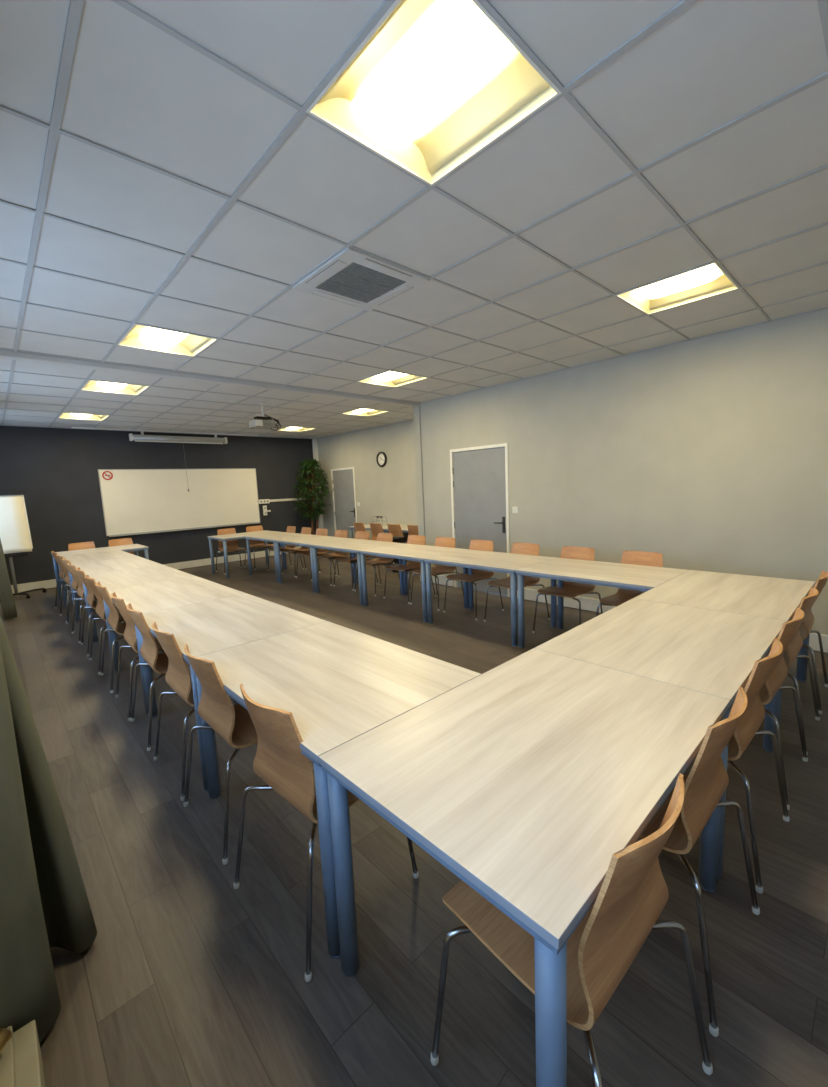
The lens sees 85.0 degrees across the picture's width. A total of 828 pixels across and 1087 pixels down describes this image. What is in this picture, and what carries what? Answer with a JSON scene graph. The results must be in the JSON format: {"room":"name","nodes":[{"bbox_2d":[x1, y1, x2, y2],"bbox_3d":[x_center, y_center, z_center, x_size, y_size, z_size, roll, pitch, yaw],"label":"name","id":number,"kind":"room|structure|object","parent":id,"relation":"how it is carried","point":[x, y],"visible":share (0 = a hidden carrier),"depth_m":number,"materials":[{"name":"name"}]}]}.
{"room":"meeting room","nodes":[
{"label":"meeting room","id":0,"kind":"room"},
{"bbox_2d":[0,425,315,593],"bbox_3d":[-4.896,-1.000,9.650,6.860,3.050,0.200,-9,10,-43],"label":"wall","id":1,"kind":"structure","parent":0,"point":[56,469],"depth_m":8.56,"materials":[{"name":"grey paint"}]},
{"bbox_2d":[11,546,300,592],"bbox_3d":[-4.829,0.450,9.669,6.640,0.142,0.044,-9,10,-43],"label":"baseboard","id":2,"kind":"structure","parent":1,"relation":"attached to","point":[45,584],"depth_m":9.67,"materials":[{"name":"white plastic"}]},
{"bbox_2d":[98,468,259,536],"bbox_3d":[-4.769,-0.936,9.569,3.070,1.280,0.095,-9,10,-43],"label":"whiteboard","id":3,"kind":"object","parent":1,"relation":"attached to","point":[134,501],"visible":1,"depth_m":9.42,"materials":[{"name":"plastic"}]},
{"bbox_2d":[102,471,112,479],"bbox_3d":[-5.816,-1.290,8.569,0.170,0.170,0.006,-9,10,-43],"label":"no smoking sign","id":4,"kind":"object","parent":3,"relation":"attached to","point":[107,475],"visible":1,"depth_m":8.57,"materials":[{"name":"white paint"}]},
{"bbox_2d":[109,522,259,536],"bbox_3d":[-4.732,-0.315,9.638,3.000,0.028,0.067,-9,10,-43],"label":"tray","id":5,"kind":"object","parent":3,"relation":"on","point":[148,531],"depth_m":9.45,"materials":[{"name":"metal"}]},
{"bbox_2d":[263,506,270,514],"bbox_3d":[-3.526,-0.791,10.773,0.183,0.194,0.069,-9,10,-43],"label":"wall socket","id":6,"kind":"object","parent":1,"relation":"attached to","point":[265,510],"visible":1,"depth_m":10.72,"materials":[{"name":"white paint"}]},
{"bbox_2d":[259,498,306,503],"bbox_3d":[-3.091,-1.077,11.171,1.560,0.100,0.052,-9,10,-43],"label":"duct","id":7,"kind":"object","parent":1,"relation":"attached to","point":[261,501],"visible":0.88,"depth_m":10.91,"materials":[{"name":"white plastic"}]},
{"bbox_2d":[312,439,322,528],"bbox_3d":[-2.479,-1.342,11.694,0.100,2.680,0.100,-9,10,-43],"label":"trim","id":8,"kind":"structure","parent":1,"relation":"attached to","point":[314,441],"depth_m":11.55,"materials":[{"name":"white paint"}]},
{"bbox_2d":[0,358,413,438],"bbox_3d":[-3.197,-2.133,7.476,6.660,0.022,5.140,-9,10,-43],"label":"ceiling","id":9,"kind":"structure","parent":0,"point":[32,394],"depth_m":6.64,"materials":[{"name":"tile"}]},
{"bbox_2d":[58,412,109,420],"bbox_3d":[-5.174,-2.027,7.066,0.591,0.089,0.591,-9,10,-43],"label":"ceiling light","id":10,"kind":"object","parent":9,"relation":"attached to","point":[71,415],"visible":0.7,"depth_m":7.18,"materials":[{"name":"white paint"}]},
{"bbox_2d":[70,413,90,416],"bbox_3d":[-5.174,-2.027,7.066,0.274,0.060,0.468,-9,10,-43],"label":"diffuser","id":11,"kind":"object","parent":10,"relation":"attached to","point":[71,414],"depth_m":7.08,"materials":[{"name":"white plastic"}]},
{"bbox_2d":[81,380,149,394],"bbox_3d":[-3.530,-1.877,5.324,0.591,0.089,0.591,-9,10,-43],"label":"ceiling light","id":12,"kind":"object","parent":9,"relation":"attached to","point":[91,385],"visible":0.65,"depth_m":5.42,"materials":[{"name":"white paint"}]},
{"bbox_2d":[97,381,126,388],"bbox_3d":[-3.530,-1.877,5.324,0.274,0.060,0.468,-9,10,-43],"label":"diffuser","id":13,"kind":"object","parent":12,"relation":"attached to","point":[105,385],"depth_m":5.32,"materials":[{"name":"white plastic"}]},
{"bbox_2d":[72,426,258,435],"bbox_3d":[-4.773,-2.247,9.100,3.430,0.026,0.030,-9,10,-43],"label":"rail","id":14,"kind":"object","parent":9,"relation":"attached to","point":[72,426],"visible":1,"depth_m":8.86,"materials":[{"name":"white metal"}]},
{"bbox_2d":[129,431,227,491],"bbox_3d":[-4.765,-1.682,9.345,1.840,1.209,0.115,-9,10,-43],"label":"projection screen","id":15,"kind":"object","parent":9,"relation":"hanging from","point":[138,438],"visible":0.99,"depth_m":9.20,"materials":[{"name":"metal"}]},
{"bbox_2d":[248,403,280,430],"bbox_3d":[-2.207,-1.864,6.694,0.439,0.398,0.295,-9,10,-43],"label":"projector","id":16,"kind":"object","parent":9,"relation":"hanging from","point":[259,422],"visible":1,"depth_m":6.60,"materials":[{"name":"white paint"}]},
{"bbox_2d":[279,427,314,431],"bbox_3d":[-2.491,-2.465,9.561,0.591,0.089,0.591,-9,10,-43],"label":"ceiling light","id":17,"kind":"object","parent":9,"relation":"attached to","point":[301,429],"visible":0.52,"depth_m":9.72,"materials":[{"name":"white paint"}]},
{"bbox_2d":[342,408,387,415],"bbox_3d":[-0.847,-2.314,7.819,0.591,0.089,0.591,-9,10,-43],"label":"ceiling light","id":18,"kind":"object","parent":9,"relation":"attached to","point":[363,412],"visible":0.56,"depth_m":7.97,"materials":[{"name":"white paint"}]},
{"bbox_2d":[354,409,371,412],"bbox_3d":[-0.847,-2.314,7.819,0.274,0.060,0.468,-9,10,-43],"label":"diffuser","id":19,"kind":"object","parent":18,"relation":"attached to","point":[359,410],"depth_m":7.81,"materials":[{"name":"white plastic"}]},
{"bbox_3d":[-5.261,-1.728,5.301,0.300,0.048,4.720,-9,10,-43],"label":"rail","id":20,"kind":"object","parent":9,"relation":"attached to","visible":0},
{"bbox_2d":[0,539,16,619],"bbox_3d":[-5.648,-0.366,6.018,0.223,2.720,0.695,-9,10,-43],"label":"curtain","id":21,"kind":"object","parent":20,"relation":"hanging from","point":[6,594],"visible":1,"depth_m":5.94,"materials":[{"name":"green fabric"}]},
{"bbox_2d":[317,420,417,541],"bbox_3d":[-0.659,-1.228,9.978,0.200,3.050,5.100,-9,10,-43],"label":"wall","id":22,"kind":"structure","parent":0,"point":[389,491],"depth_m":9.94,"materials":[{"name":"grey paint"}]},
{"bbox_2d":[331,467,356,538],"bbox_3d":[-1.672,-0.808,11.028,0.154,2.039,0.968,-9,10,-43],"label":"door","id":23,"kind":"structure","parent":22,"relation":"in","point":[342,479],"depth_m":11.00,"materials":[{"name":"grey laminate"}]},
{"bbox_2d":[376,452,386,466],"bbox_3d":[-0.706,-1.817,9.745,0.040,0.330,0.330,-9,10,-43],"label":"wall clock","id":24,"kind":"object","parent":22,"relation":"attached to","point":[381,458],"visible":1,"depth_m":9.74,"materials":[{"name":"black plastic"}]},
{"bbox_2d":[0,0,827,403],"bbox_3d":[0.398,-1.625,2.716,5.330,0.022,6.560,-9,10,-43],"label":"ceiling","id":25,"kind":"structure","parent":0,"point":[164,164],"depth_m":1.94,"materials":[{"name":"tile"}]},
{"bbox_2d":[117,324,217,356],"bbox_3d":[-1.996,-1.673,3.648,0.591,0.089,0.591,-9,10,-43],"label":"ceiling light","id":26,"kind":"object","parent":25,"relation":"attached to","point":[138,336],"visible":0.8,"depth_m":3.72,"materials":[{"name":"white paint"}]},
{"bbox_2d":[141,327,187,345],"bbox_3d":[-1.996,-1.673,3.648,0.274,0.060,0.468,-9,10,-43],"label":"diffuser","id":27,"kind":"object","parent":26,"relation":"attached to","point":[148,334],"depth_m":3.62,"materials":[{"name":"white plastic"}]},
{"bbox_2d":[0,350,419,406],"bbox_3d":[-1.884,-1.936,5.116,5.330,0.308,0.110,-9,10,-43],"label":"beam","id":28,"kind":"structure","parent":25,"relation":"attached to","point":[3,354],"depth_m":4.60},
{"bbox_2d":[292,247,429,310],"bbox_3d":[-0.325,-1.587,2.753,0.596,0.028,0.596,-9,10,-43],"label":"ceiling vent","id":29,"kind":"object","parent":25,"relation":"in","point":[353,277],"visible":1,"depth_m":2.71,"materials":[{"name":"black plastic"}]},
{"bbox_2d":[316,262,405,302],"bbox_3d":[-0.325,-1.585,2.753,0.400,0.020,0.400,-9,10,-43],"label":"grille","id":30,"kind":"object","parent":29,"relation":"attached to","point":[357,282],"depth_m":2.74,"materials":[{"name":"black plastic"}]},
{"bbox_2d":[357,371,426,386],"bbox_3d":[-0.251,-1.957,5.271,0.591,0.089,0.591,-9,10,-43],"label":"ceiling light","id":31,"kind":"object","parent":25,"relation":"attached to","point":[389,378],"visible":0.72,"depth_m":5.38,"materials":[{"name":"white paint"}]},
{"bbox_2d":[374,371,407,380],"bbox_3d":[-0.251,-1.957,5.271,0.274,0.060,0.468,-9,10,-43],"label":"diffuser","id":32,"kind":"object","parent":31,"relation":"attached to","point":[390,375],"depth_m":5.23,"materials":[{"name":"white plastic"}]},
{"bbox_2d":[306,0,561,185],"bbox_3d":[0.059,-1.485,1.471,0.591,0.089,0.591,-9,10,-43],"label":"ceiling light","id":33,"kind":"object","parent":25,"relation":"attached to","point":[433,84],"visible":0.98,"depth_m":1.47,"materials":[{"name":"beige plastic"}]},
{"bbox_2d":[356,0,516,139],"bbox_3d":[0.059,-1.485,1.471,0.274,0.060,0.468,-9,10,-43],"label":"diffuser","id":34,"kind":"object","parent":33,"relation":"attached to","point":[455,49],"depth_m":1.40,"materials":[{"name":"white plastic"}]},
{"bbox_2d":[615,262,738,314],"bbox_3d":[1.804,-1.770,3.093,0.591,0.089,0.591,-9,10,-43],"label":"ceiling light","id":35,"kind":"object","parent":25,"relation":"attached to","point":[709,280],"visible":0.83,"depth_m":3.14,"materials":[{"name":"white paint"}]},
{"bbox_2d":[637,264,722,298],"bbox_3d":[1.804,-1.770,3.093,0.274,0.060,0.468,-9,10,-43],"label":"diffuser","id":36,"kind":"object","parent":35,"relation":"attached to","point":[703,275],"depth_m":3.02,"materials":[{"name":"white plastic"}]},
{"bbox_3d":[-1.400,-1.301,1.060,0.320,0.043,6.480,-9,10,-43],"label":"rail","id":37,"kind":"object","parent":25,"relation":"attached to","visible":0},
{"bbox_2d":[0,614,96,1043],"bbox_3d":[-1.374,0.053,1.346,0.396,2.700,0.805,-9,10,-43],"label":"curtain","id":38,"kind":"object","parent":37,"relation":"hanging from","point":[44,902],"visible":1,"depth_m":1.30,"materials":[{"name":"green fabric"}]},
{"bbox_2d":[0,550,827,1086],"bbox_3d":[-0.789,0.949,5.427,7.060,0.100,12.200,-9,10,-43],"label":"floor","id":39,"kind":"structure","parent":0,"point":[187,977],"depth_m":1.58,"materials":[{"name":"plastic"}]},
{"bbox_2d":[0,1020,44,1086],"bbox_3d":[-0.268,1.415,0.241,0.255,0.244,2.500,-9,10,-43],"label":"heater","id":40,"kind":"object","parent":39,"relation":"on","point":[21,1063],"visible":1,"depth_m":1.13,"materials":[{"name":"beige metal"}]},
{"bbox_2d":[0,490,45,601],"bbox_3d":[-6.552,0.036,7.269,0.808,1.745,0.422,-8,9,-39],"label":"flip chart","id":41,"kind":"object","parent":39,"relation":"on","point":[15,536],"visible":0.84,"depth_m":7.22,"materials":[{"name":"white paper"}]},
{"bbox_2d":[4,552,28,557],"bbox_3d":[-6.483,0.195,7.144,0.600,0.055,0.080,-8,9,-39],"label":"tray","id":42,"kind":"object","parent":41,"relation":"on","point":[6,554],"depth_m":7.20,"materials":[{"name":"black plastic"}]},
{"bbox_2d":[51,551,66,608],"bbox_3d":[-4.878,0.510,6.517,0.526,0.850,0.529,-10,10,-44],"label":"chair","id":43,"kind":"object","parent":39,"relation":"on","point":[62,571],"visible":0.47,"depth_m":6.32,"materials":[{"name":"wood"}]},
{"bbox_2d":[56,554,78,622],"bbox_3d":[-4.471,0.546,6.092,0.526,0.850,0.529,-10,10,-44],"label":"chair","id":44,"kind":"object","parent":39,"relation":"on","point":[66,579],"visible":0.45,"depth_m":5.89,"materials":[{"name":"wood"}]},
{"bbox_2d":[68,542,94,589],"bbox_3d":[-5.390,0.416,7.427,0.529,0.850,0.526,-9,10,-42],"label":"chair","id":45,"kind":"object","parent":39,"relation":"on","point":[83,545],"visible":0.15,"depth_m":7.53,"materials":[{"name":"wood"}]},
{"bbox_2d":[62,558,123,631],"bbox_3d":[-4.048,0.584,5.653,0.526,0.850,0.529,-9,10,-43],"label":"chair","id":46,"kind":"object","parent":39,"relation":"on","point":[74,584],"visible":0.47,"depth_m":5.48,"materials":[{"name":"wood"}]},
{"bbox_2d":[67,562,122,642],"bbox_3d":[-3.664,0.621,5.234,0.526,0.850,0.529,-9,10,-43],"label":"chair","id":47,"kind":"object","parent":39,"relation":"on","point":[80,591],"visible":0.48,"depth_m":5.01,"materials":[{"name":"wood"}]},
{"bbox_2d":[76,567,116,656],"bbox_3d":[-3.248,0.657,4.803,0.526,0.850,0.529,-9,10,-41],"label":"chair","id":48,"kind":"object","parent":39,"relation":"on","point":[90,597],"visible":0.49,"depth_m":4.57,"materials":[{"name":"wood"}]},
{"bbox_2d":[59,550,136,619],"bbox_3d":[-4.508,0.554,6.482,0.798,0.740,1.198,-9,10,-43],"label":"meeting table","id":49,"kind":"object","parent":39,"relation":"on","point":[108,555],"visible":0.25,"depth_m":6.46,"materials":[{"name":"blue paint"}]},
{"bbox_2d":[51,544,148,605],"bbox_3d":[-5.048,0.467,7.343,1.198,0.740,0.798,-9,10,-43],"label":"meeting table","id":50,"kind":"object","parent":39,"relation":"on","point":[132,547],"visible":0.39,"depth_m":7.24,"materials":[{"name":"blue paint"}]},
{"bbox_2d":[69,556,161,638],"bbox_3d":[-3.686,0.629,5.611,0.798,0.740,1.198,-9,10,-43],"label":"meeting table","id":51,"kind":"object","parent":39,"relation":"on","point":[89,568],"visible":0.28,"depth_m":5.58,"materials":[{"name":"blue paint"}]},
{"bbox_2d":[109,538,133,554],"bbox_3d":[-4.983,0.350,7.806,0.529,0.850,0.526,-9,10,-43],"label":"chair","id":52,"kind":"object","parent":39,"relation":"on","point":[125,541],"visible":0.12,"depth_m":7.92,"materials":[{"name":"wood"}]},
{"bbox_2d":[84,575,161,674],"bbox_3d":[-2.809,0.699,4.325,0.526,0.850,0.529,-9,10,-42],"label":"chair","id":53,"kind":"object","parent":39,"relation":"on","point":[100,611],"visible":0.51,"depth_m":4.11,"materials":[{"name":"wood"}]},
{"bbox_2d":[95,581,163,692],"bbox_3d":[-2.429,0.733,3.929,0.526,0.850,0.529,-9,10,-41],"label":"chair","id":54,"kind":"object","parent":39,"relation":"on","point":[113,618],"visible":0.57,"depth_m":3.70,"materials":[{"name":"wood"}]},
{"bbox_2d":[111,592,162,720],"bbox_3d":[-1.990,0.773,3.465,0.526,0.850,0.529,-9,10,-41],"label":"chair","id":55,"kind":"object","parent":39,"relation":"on","point":[129,633],"visible":0.53,"depth_m":3.24,"materials":[{"name":"wood"}]},
{"bbox_2d":[84,565,194,661],"bbox_3d":[-2.864,0.704,4.740,0.798,0.740,1.198,-9,10,-43],"label":"meeting table","id":56,"kind":"object","parent":39,"relation":"on","point":[159,573],"visible":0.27,"depth_m":4.68,"materials":[{"name":"blue paint"}]},
{"bbox_2d":[127,603,189,750],"bbox_3d":[-1.628,0.806,3.079,0.526,0.850,0.529,-9,10,-41],"label":"chair","id":57,"kind":"object","parent":39,"relation":"on","point":[159,663],"visible":0.66,"depth_m":2.87,"materials":[{"name":"wood"}]},
{"bbox_2d":[105,576,244,713],"bbox_3d":[-2.042,0.779,3.869,0.798,0.740,1.198,-9,10,-43],"label":"meeting table","id":58,"kind":"object","parent":39,"relation":"on","point":[152,597],"visible":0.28,"depth_m":3.77,"materials":[{"name":"blue paint"}]},
{"bbox_2d":[152,622,236,800],"bbox_3d":[-1.192,0.847,2.612,0.526,0.850,0.529,-9,10,-43],"label":"chair","id":59,"kind":"object","parent":39,"relation":"on","point":[178,675],"visible":0.54,"depth_m":2.39,"materials":[{"name":"wood"}]},
{"bbox_2d":[184,644,257,864],"bbox_3d":[-0.808,0.882,2.207,0.526,0.850,0.529,-9,10,-43],"label":"chair","id":60,"kind":"object","parent":39,"relation":"on","point":[234,724],"visible":0.71,"depth_m":2.01,"materials":[{"name":"wood"}]},
{"bbox_2d":[216,528,246,574],"bbox_3d":[-3.652,0.133,9.043,0.529,0.850,0.526,-9,10,-41],"label":"chair","id":61,"kind":"object","parent":39,"relation":"on","point":[232,545],"visible":0.79,"depth_m":9.11,"materials":[{"name":"wood"}]},
{"bbox_2d":[138,593,325,791],"bbox_3d":[-1.220,0.854,2.998,0.798,0.740,1.198,-9,10,-43],"label":"meeting table","id":62,"kind":"object","parent":39,"relation":"on","point":[211,626],"visible":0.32,"depth_m":2.84,"materials":[{"name":"blue paint"}]},
{"bbox_2d":[207,530,283,577],"bbox_3d":[-3.302,0.183,8.966,1.198,0.740,0.798,-9,10,-43],"label":"meeting table","id":63,"kind":"object","parent":39,"relation":"on","point":[224,538],"visible":0.78,"depth_m":8.80,"materials":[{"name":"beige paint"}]},
{"bbox_2d":[244,525,273,569],"bbox_3d":[-3.223,0.063,9.442,0.529,0.850,0.526,-9,10,-43],"label":"chair","id":64,"kind":"object","parent":39,"relation":"on","point":[258,544],"visible":0.64,"depth_m":9.49,"materials":[{"name":"wood"}]},
{"bbox_2d":[245,532,310,582],"bbox_3d":[-2.472,0.222,8.375,0.798,0.740,1.198,-9,10,-43],"label":"meeting table","id":65,"kind":"object","parent":39,"relation":"on","point":[271,537],"visible":0.64,"depth_m":8.36,"materials":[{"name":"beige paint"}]},
{"bbox_2d":[267,526,303,569],"bbox_3d":[-2.563,0.102,8.915,0.526,0.850,0.529,-9,10,-41],"label":"chair","id":66,"kind":"object","parent":39,"relation":"on","point":[290,529],"visible":0.66,"depth_m":8.96,"materials":[{"name":"wood"}]},
{"bbox_2d":[282,527,319,576],"bbox_3d":[-2.156,0.140,8.476,0.526,0.850,0.529,-9,10,-42],"label":"chair","id":67,"kind":"object","parent":39,"relation":"on","point":[305,530],"visible":0.71,"depth_m":8.52,"materials":[{"name":"wood"}]},
{"bbox_2d":[292,459,332,534],"bbox_3d":[-2.475,-0.911,10.999,0.858,2.322,0.889,-9,10,-43],"label":"potted tree","id":68,"kind":"object","parent":39,"relation":"on","point":[316,510],"visible":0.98,"depth_m":10.96,"materials":[{"name":"green plant"}]},
{"bbox_2d":[274,535,354,591],"bbox_3d":[-1.650,0.297,7.504,0.798,0.740,1.198,-9,10,-43],"label":"meeting table","id":69,"kind":"object","parent":39,"relation":"on","point":[306,541],"visible":0.59,"depth_m":7.36,"materials":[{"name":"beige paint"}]},
{"bbox_2d":[296,528,336,580],"bbox_3d":[-1.776,0.175,8.066,0.526,0.850,0.529,-10,10,-44],"label":"chair","id":70,"kind":"object","parent":39,"relation":"on","point":[323,532],"visible":0.59,"depth_m":8.10,"materials":[{"name":"wood"}]},
{"bbox_2d":[233,684,418,981],"bbox_3d":[-0.365,0.922,1.740,0.529,0.850,0.526,4,10,43],"label":"chair","id":71,"kind":"object","parent":39,"relation":"on","point":[279,761],"visible":0.62,"depth_m":1.53,"materials":[{"name":"brown wood"}]},
{"bbox_2d":[317,530,347,585],"bbox_3d":[-1.355,0.215,7.613,0.526,0.850,0.529,-9,10,-43],"label":"chair","id":72,"kind":"object","parent":39,"relation":"on","point":[338,533],"visible":0.7,"depth_m":7.62,"materials":[{"name":"wood"}]},
{"bbox_2d":[196,621,480,958],"bbox_3d":[-0.398,0.929,2.127,0.798,0.740,1.198,-9,10,-43],"label":"meeting table","id":73,"kind":"object","parent":39,"relation":"on","point":[338,684],"visible":0.62,"depth_m":1.90,"materials":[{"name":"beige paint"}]},
{"bbox_2d":[333,531,378,590],"bbox_3d":[-0.950,0.250,7.199,0.526,0.850,0.529,-9,10,-43],"label":"chair","id":74,"kind":"object","parent":39,"relation":"on","point":[364,535],"visible":0.62,"depth_m":7.21,"materials":[{"name":"wood"}]},
{"bbox_2d":[311,539,403,604],"bbox_3d":[-0.828,0.372,6.633,0.798,0.740,1.198,-9,10,-43],"label":"meeting table","id":75,"kind":"object","parent":39,"relation":"on","point":[353,546],"visible":0.72,"depth_m":6.49,"materials":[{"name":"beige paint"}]},
{"bbox_2d":[353,522,370,559],"bbox_3d":[-0.990,-0.040,9.479,0.526,0.850,0.529,-9,10,-42],"label":"chair","id":76,"kind":"object","parent":39,"relation":"on","point":[359,526],"visible":0.23,"depth_m":9.27,"materials":[{"name":"wood"}]},
{"bbox_2d":[367,523,383,566],"bbox_3d":[-0.606,-0.005,9.072,0.529,0.850,0.526,5,10,45],"label":"chair","id":77,"kind":"object","parent":39,"relation":"on","point":[376,528],"visible":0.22,"depth_m":8.90,"materials":[{"name":"wood"}]},
{"bbox_2d":[354,533,399,595],"bbox_3d":[-0.557,0.287,6.774,0.526,0.850,0.529,-9,10,-42],"label":"chair","id":78,"kind":"object","parent":39,"relation":"on","point":[387,537],"visible":0.68,"depth_m":6.80,"materials":[{"name":"wood"}]},
{"bbox_2d":[348,524,406,565],"bbox_3d":[-0.683,-0.002,9.509,0.798,0.740,1.198,-9,10,-43],"label":"meeting table","id":79,"kind":"object","parent":39,"relation":"on","point":[385,526],"visible":0.29,"depth_m":9.46,"materials":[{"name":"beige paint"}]},
{"bbox_2d":[384,524,406,567],"bbox_3d":[-0.229,0.030,8.673,0.529,0.850,0.526,5,10,45],"label":"chair","id":80,"kind":"object","parent":39,"relation":"on","point":[395,529],"visible":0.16,"depth_m":8.46,"materials":[{"name":"wood"}]},
{"bbox_2d":[385,526,407,565],"bbox_3d":[0.146,0.074,8.631,0.798,0.740,1.198,-9,10,-43],"label":"meeting table","id":81,"kind":"object","parent":39,"relation":"on","point":[404,529],"visible":0.09,"depth_m":8.68,"materials":[{"name":"blue paint"}]},
{"bbox_2d":[391,536,403,571],"bbox_3d":[-0.302,0.198,8.247,0.284,0.630,0.284,-9,10,-43],"label":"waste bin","id":82,"kind":"object","parent":39,"relation":"on","point":[398,539],"visible":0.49,"depth_m":8.14,"materials":[{"name":"black plastic"}]},
{"bbox_2d":[384,535,435,603],"bbox_3d":[-0.080,0.331,6.264,0.526,0.850,0.529,-9,10,-43],"label":"chair","id":83,"kind":"object","parent":39,"relation":"on","point":[412,539],"visible":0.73,"depth_m":6.29,"materials":[{"name":"wood"}]},
{"bbox_2d":[407,525,417,534],"bbox_3d":[0.154,0.065,8.267,0.526,0.850,0.529,-10,10,-44],"label":"chair","id":84,"kind":"object","parent":39,"relation":"on","point":[412,529],"visible":0.14,"depth_m":8.09,"materials":[{"name":"wood"}]},
{"bbox_2d":[359,543,468,621],"bbox_3d":[-0.006,0.447,5.762,0.798,0.740,1.198,-9,10,-43],"label":"meeting table","id":85,"kind":"object","parent":39,"relation":"on","point":[404,551],"visible":0.8,"depth_m":5.61,"materials":[{"name":"blue paint"}]},
{"bbox_2d":[413,406,425,580],"bbox_3d":[0.133,-0.797,7.152,0.112,2.843,0.151,-9,10,-43],"label":"pillar","id":86,"kind":"structure","parent":39,"relation":"on","point":[416,410],"depth_m":7.07,"materials":[{"name":"grey paint"}]},
{"bbox_2d":[410,537,463,610],"bbox_3d":[0.296,0.364,5.877,0.526,0.850,0.529,-9,10,-42],"label":"chair","id":87,"kind":"object","parent":39,"relation":"on","point":[437,569],"visible":0.66,"depth_m":5.91,"materials":[{"name":"wood"}]},
{"bbox_2d":[443,540,503,619],"bbox_3d":[0.705,0.404,5.426,0.526,0.850,0.529,-9,10,-42],"label":"chair","id":88,"kind":"object","parent":39,"relation":"on","point":[484,545],"visible":0.63,"depth_m":5.43,"materials":[{"name":"wood"}]},
{"bbox_2d":[423,549,556,645],"bbox_3d":[0.816,0.523,4.891,0.798,0.740,1.198,-9,10,-43],"label":"meeting table","id":89,"kind":"object","parent":39,"relation":"on","point":[502,562],"visible":0.85,"depth_m":4.73,"materials":[{"name":"blue paint"}]},
{"bbox_2d":[484,542,549,621],"bbox_3d":[1.129,0.441,4.989,0.526,0.850,0.529,-9,10,-41],"label":"chair","id":90,"kind":"object","parent":39,"relation":"on","point":[517,548],"visible":0.52,"depth_m":5.02,"materials":[{"name":"wood"}]},
{"bbox_2d":[318,648,729,1086],"bbox_3d":[0.433,0.968,1.536,1.198,0.740,0.798,-9,10,-43],"label":"meeting table","id":91,"kind":"object","parent":39,"relation":"on","point":[524,779],"visible":0.98,"depth_m":1.27,"materials":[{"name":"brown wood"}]},
{"bbox_2d":[532,546,602,632],"bbox_3d":[1.556,0.479,4.541,0.526,0.850,0.529,-9,10,-42],"label":"chair","id":92,"kind":"object","parent":39,"relation":"on","point":[572,590],"visible":0.7,"depth_m":4.56,"materials":[{"name":"wood"}]},
{"bbox_2d":[430,773,712,1086],"bbox_3d":[0.391,0.965,1.146,0.529,0.850,0.526,-9,10,-41],"label":"chair","id":93,"kind":"object","parent":39,"relation":"on","point":[634,893],"visible":0.68,"depth_m":1.01,"materials":[{"name":"wood"}]},
{"bbox_2d":[515,558,687,647],"bbox_3d":[1.639,0.598,4.020,0.798,0.740,1.198,-9,10,-43],"label":"meeting table","id":94,"kind":"object","parent":39,"relation":"on","point":[618,575],"visible":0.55,"depth_m":3.94,"materials":[{"name":"blue paint"}]},
{"bbox_2d":[596,551,662,616],"bbox_3d":[1.980,0.520,4.077,0.526,0.850,0.529,-9,10,-43],"label":"chair","id":95,"kind":"object","parent":39,"relation":"on","point":[654,559],"visible":0.38,"depth_m":4.16,"materials":[{"name":"wood"}]},
{"bbox_2d":[535,598,786,878],"bbox_3d":[1.306,0.826,2.348,1.198,0.740,0.798,-9,10,-43],"label":"meeting table","id":96,"kind":"object","parent":39,"relation":"on","point":[712,652],"visible":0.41,"depth_m":2.17,"materials":[{"name":"blue paint"}]},
{"bbox_2d":[640,686,759,1036],"bbox_3d":[0.831,0.893,1.555,0.529,0.850,0.526,-9,10,-42],"label":"chair","id":97,"kind":"object","parent":39,"relation":"on","point":[707,780],"visible":0.51,"depth_m":1.33,"materials":[{"name":"wood"}]},
{"bbox_2d":[634,570,814,727],"bbox_3d":[2.178,0.684,3.159,1.198,0.740,0.798,-9,10,-43],"label":"meeting table","id":98,"kind":"object","parent":39,"relation":"on","point":[766,597],"visible":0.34,"depth_m":3.04,"materials":[{"name":"blue paint"}]},
{"bbox_2d":[728,638,789,893],"bbox_3d":[1.278,0.820,1.971,0.529,0.850,0.526,-9,10,-41],"label":"chair","id":99,"kind":"object","parent":39,"relation":"on","point":[753,716],"visible":0.48,"depth_m":1.74,"materials":[{"name":"wood"}]},
{"bbox_2d":[743,607,807,809],"bbox_3d":[1.711,0.750,2.373,0.529,0.850,0.526,-9,10,-41],"label":"chair","id":100,"kind":"object","parent":39,"relation":"on","point":[774,682],"visible":0.46,"depth_m":2.16,"materials":[{"name":"wood"}]},
{"bbox_2d":[766,587,819,754],"bbox_3d":[2.122,0.683,2.755,0.529,0.850,0.526,-9,10,-42],"label":"chair","id":101,"kind":"object","parent":39,"relation":"on","point":[792,650],"visible":0.4,"depth_m":2.56,"materials":[{"name":"wood"}]},
{"bbox_2d":[799,571,827,713],"bbox_3d":[2.558,0.612,3.161,0.529,0.850,0.526,-10,10,-44],"label":"chair","id":102,"kind":"object","parent":39,"relation":"on","point":[805,628],"visible":0.41,"depth_m":2.93,"materials":[{"name":"wood"}]},
{"bbox_2d":[420,309,827,652],"bbox_3d":[2.464,-0.697,4.746,0.200,3.050,6.560,-9,10,-43],"label":"wall","id":103,"kind":"structure","parent":0,"point":[710,453],"depth_m":4.46,"materials":[{"name":"grey paint"}]},
{"bbox_2d":[450,443,509,596],"bbox_3d":[0.931,-0.324,6.345,0.154,2.039,1.003,-9,10,-43],"label":"door","id":104,"kind":"structure","parent":103,"relation":"in","point":[479,474],"depth_m":6.28,"materials":[{"name":"grey laminate"}]},
{"bbox_2d":[431,575,827,652],"bbox_3d":[2.442,0.746,4.849,0.034,0.142,6.560,-9,10,-43],"label":"baseboard","id":105,"kind":"structure","parent":103,"relation":"attached to","point":[590,604],"depth_m":5.33,"materials":[{"name":"white plastic"}]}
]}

